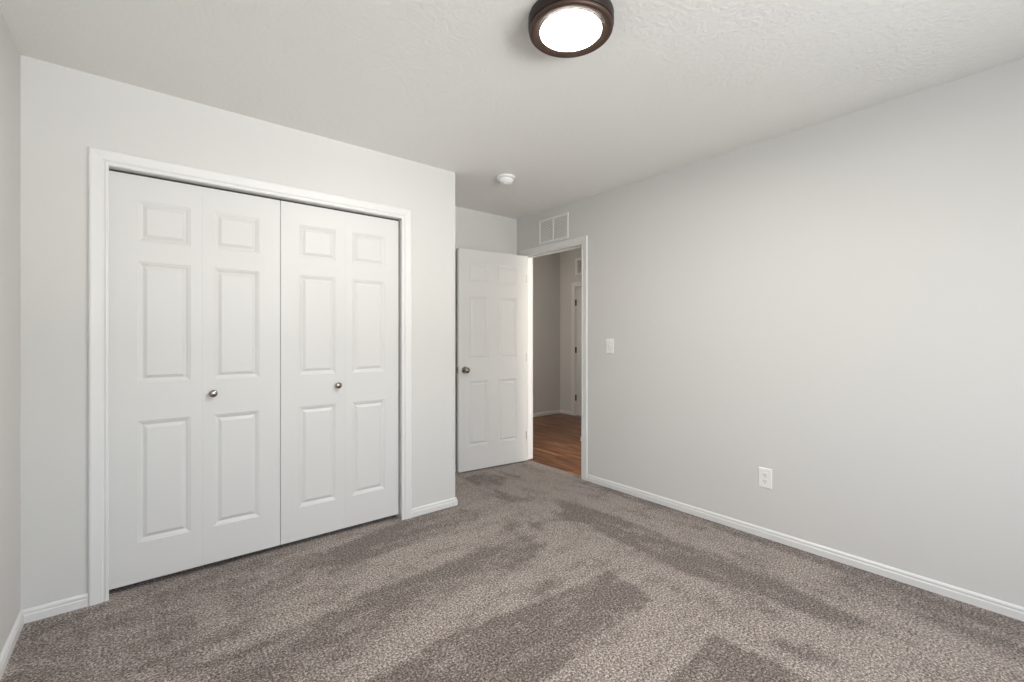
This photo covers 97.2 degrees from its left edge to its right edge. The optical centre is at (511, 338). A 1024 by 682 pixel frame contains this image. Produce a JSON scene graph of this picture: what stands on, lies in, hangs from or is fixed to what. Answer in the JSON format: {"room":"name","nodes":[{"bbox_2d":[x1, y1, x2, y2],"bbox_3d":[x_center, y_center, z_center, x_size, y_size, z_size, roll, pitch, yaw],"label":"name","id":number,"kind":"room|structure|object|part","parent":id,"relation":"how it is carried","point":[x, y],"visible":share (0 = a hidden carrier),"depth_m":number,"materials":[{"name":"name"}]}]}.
{"room":"empty bedroom","nodes":[
{"label":"empty bedroom","id":0,"kind":"room"},
{"bbox_2d":[0,9,20,654],"bbox_3d":[-0.837,0.015,0.306,0.090,2.460,4.133,0,0,-39],"label":"wall","id":1,"kind":"structure","parent":0,"point":[10,57],"depth_m":1.79,"materials":[{"name":"white paint"}]},
{"bbox_2d":[0,610,23,679],"bbox_3d":[-0.797,1.196,0.339,0.012,0.057,4.133,0,0,-39],"label":"baseboard","id":2,"kind":"structure","parent":1,"relation":"attached to","point":[6,653],"depth_m":1.76,"materials":[{"name":"white paint"}]},
{"bbox_2d":[21,55,454,609],"bbox_3d":[-1.525,0.015,2.876,2.272,2.460,0.719,0,0,-39],"label":"wall","id":3,"kind":"structure","parent":0,"point":[65,111],"depth_m":2.07,"materials":[{"name":"white paint"}]},
{"bbox_2d":[21,593,87,623],"bbox_3d":[-2.022,1.196,1.999,0.212,0.057,0.012,0,0,-39],"label":"baseboard","id":4,"kind":"structure","parent":3,"relation":"attached to","point":[58,607],"depth_m":2.00,"materials":[{"name":"white paint"}]},
{"bbox_2d":[109,171,279,589],"bbox_3d":[-1.625,0.200,2.374,0.738,1.990,0.066,0,0,-39],"label":"door","id":5,"kind":"structure","parent":3,"relation":"in","point":[194,271],"depth_m":2.34,"materials":[{"name":"white paint"}]},
{"bbox_3d":[-1.581,0.292,2.389,0.038,0.038,0.034,0,0,-39],"label":"knob","id":6,"kind":"part","parent":5,"relation":"part of","materials":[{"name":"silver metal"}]},
{"bbox_2d":[88,146,411,605],"bbox_3d":[-1.341,0.174,2.609,1.613,2.101,0.106,0,0,-39],"label":"door frame","id":7,"kind":"structure","parent":3,"relation":"attached to","point":[100,161],"depth_m":2.10,"materials":[{"name":"white paint"}]},
{"bbox_2d":[280,201,397,544],"bbox_3d":[-1.054,0.200,2.839,0.730,1.990,0.066,0,0,-39],"label":"door","id":8,"kind":"structure","parent":3,"relation":"in","point":[339,269],"depth_m":2.81,"materials":[{"name":"white paint"}]},
{"bbox_3d":[-1.077,0.292,2.800,0.038,0.038,0.034,0,0,-39],"label":"knob","id":9,"kind":"part","parent":8,"relation":"part of","materials":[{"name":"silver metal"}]},
{"bbox_2d":[412,497,457,516],"bbox_3d":[-0.773,1.196,3.481,0.368,0.057,0.732,0,0,-39],"label":"baseboard","id":10,"kind":"structure","parent":3,"relation":"attached to","point":[447,503],"depth_m":3.19,"materials":[{"name":"white paint"}]},
{"bbox_2d":[455,206,516,464],"bbox_3d":[-1.121,0.015,3.321,3.460,2.460,0.719,0,0,-39],"label":"wall","id":11,"kind":"structure","parent":0,"point":[474,230],"depth_m":4.33,"materials":[{"name":"white paint"}]},
{"bbox_2d":[0,413,1023,681],"bbox_3d":[0.657,1.240,3.130,5.795,0.030,6.622,0,0,-39],"label":"floor","id":12,"kind":"structure","parent":0,"point":[538,572],"depth_m":2.02,"materials":[{"name":"carpet"}]},
{"bbox_2d":[0,0,1023,218],"bbox_3d":[0.262,-1.246,1.667,3.512,0.060,5.032,0,0,-39],"label":"ceiling","id":13,"kind":"structure","parent":0,"point":[461,87],"depth_m":2.02,"materials":[{"name":"white paint"}]},
{"bbox_2d":[496,174,514,184],"bbox_3d":[-0.048,-1.188,3.403,0.142,0.054,0.142,0,0,-39],"label":"smoke detector","id":14,"kind":"object","parent":13,"relation":"attached to","point":[503,179],"visible":1,"depth_m":3.36,"materials":[{"name":"white plastic"}]},
{"bbox_2d":[528,0,613,57],"bbox_3d":[0.223,-1.187,1.714,0.321,0.058,0.321,0,0,-39],"label":"ceiling light","id":15,"kind":"object","parent":13,"relation":"attached to","point":[556,28],"visible":1,"depth_m":1.68,"materials":[{"name":"white glass"}]},
{"bbox_2d":[540,10,600,50],"bbox_3d":[0.223,-1.165,1.714,0.229,0.012,0.229,0,0,-39],"label":"diffuser","id":16,"kind":"object","parent":15,"relation":"attached to","point":[561,30],"depth_m":1.70,"materials":[{"name":"white glass"}]},
{"bbox_2d":[533,252,559,415],"bbox_3d":[-0.101,-0.136,6.726,2.426,2.780,0.090,0,0,-39],"label":"wall","id":17,"kind":"structure","parent":0,"point":[546,269],"depth_m":7.21,"materials":[{"name":"white paint"}]},
{"bbox_2d":[533,410,570,416],"bbox_3d":[0.010,1.196,6.592,2.223,0.057,0.258,0,0,-39],"label":"baseboard","id":18,"kind":"structure","parent":17,"relation":"attached to","point":[553,411],"depth_m":7.22,"materials":[{"name":"white paint"}]},
{"bbox_2d":[560,248,580,415],"bbox_3d":[1.332,-0.136,6.809,0.100,2.780,1.592,0,0,-39],"label":"wall","id":19,"kind":"structure","parent":0,"point":[567,258],"depth_m":7.29,"materials":[{"name":"white paint"}]},
{"bbox_2d":[571,282,580,415],"bbox_3d":[1.269,0.173,6.874,0.116,2.102,0.896,0,0,-39],"label":"door frame","id":20,"kind":"structure","parent":19,"relation":"attached to","point":[577,284],"depth_m":7.15,"materials":[{"name":"white paint"}]},
{"bbox_2d":[575,287,580,415],"bbox_3d":[1.229,0.203,6.851,0.102,2.018,0.746,0,0,-39],"label":"door","id":21,"kind":"structure","parent":19,"relation":"in","point":[578,289],"depth_m":7.10,"materials":[{"name":"white paint"}]},
{"bbox_2d":[575,258,580,275],"bbox_3d":[1.129,-1.119,6.964,0.020,0.268,0.400,0,0,-39],"label":"air vent","id":22,"kind":"object","parent":19,"relation":"in","point":[577,260],"visible":0.39,"depth_m":7.08,"materials":[{"name":"white metal"}]},
{"bbox_2d":[517,58,1023,606],"bbox_3d":[1.120,-0.141,3.391,0.103,2.770,6.622,0,0,-39],"label":"wall","id":23,"kind":"structure","parent":0,"point":[834,307],"depth_m":2.48,"materials":[{"name":"white paint"}]},
{"bbox_2d":[519,235,587,480],"bbox_3d":[0.408,0.171,4.264,0.136,2.108,0.898,0,0,-39],"label":"door frame","id":24,"kind":"structure","parent":23,"relation":"attached to","point":[579,242],"depth_m":3.92,"materials":[{"name":"white paint"}]},
{"bbox_2d":[457,248,527,472],"bbox_3d":[-0.168,0.199,4.293,0.792,2.025,0.168,0,0,-33],"label":"door","id":25,"kind":"structure","parent":24,"relation":"attached to","point":[492,287],"depth_m":4.25,"materials":[{"name":"white paint"}]},
{"bbox_3d":[-0.411,0.288,4.074,0.064,0.064,0.066,0,0,-33],"label":"knob","id":26,"kind":"part","parent":25,"relation":"part of","materials":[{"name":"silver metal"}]},
{"bbox_3d":[0.455,0.171,4.302,0.016,2.108,0.898,0,0,-39],"label":"casing","id":27,"kind":"part","parent":24,"relation":"part of","materials":[{"name":"white paint"}]},
{"bbox_2d":[539,212,568,244],"bbox_3d":[0.384,-1.016,4.207,0.008,0.230,0.388,0,0,-39],"label":"air vent","id":28,"kind":"object","parent":23,"relation":"in","point":[551,229],"visible":1,"depth_m":4.20,"materials":[{"name":"white metal"}]},
{"bbox_2d":[606,339,613,353],"bbox_3d":[0.795,0.065,3.693,0.018,0.120,0.076,0,0,-39],"label":"light switch","id":29,"kind":"object","parent":23,"relation":"attached to","point":[609,342],"visible":1,"depth_m":3.69,"materials":[{"name":"white plastic"}]},
{"bbox_2d":[759,467,771,488],"bbox_3d":[1.554,0.859,2.771,0.008,0.122,0.076,0,0,-39],"label":"wall outlet","id":30,"kind":"object","parent":23,"relation":"attached to","point":[765,474],"visible":1,"depth_m":2.77,"materials":[{"name":"white plastic"}]},
{"bbox_2d":[587,474,1023,620],"bbox_3d":[1.880,1.196,2.367,0.012,0.057,3.894,0,0,-39],"label":"baseboard","id":31,"kind":"structure","parent":23,"relation":"attached to","point":[1011,610],"depth_m":2.46,"materials":[{"name":"white paint"}]}
]}

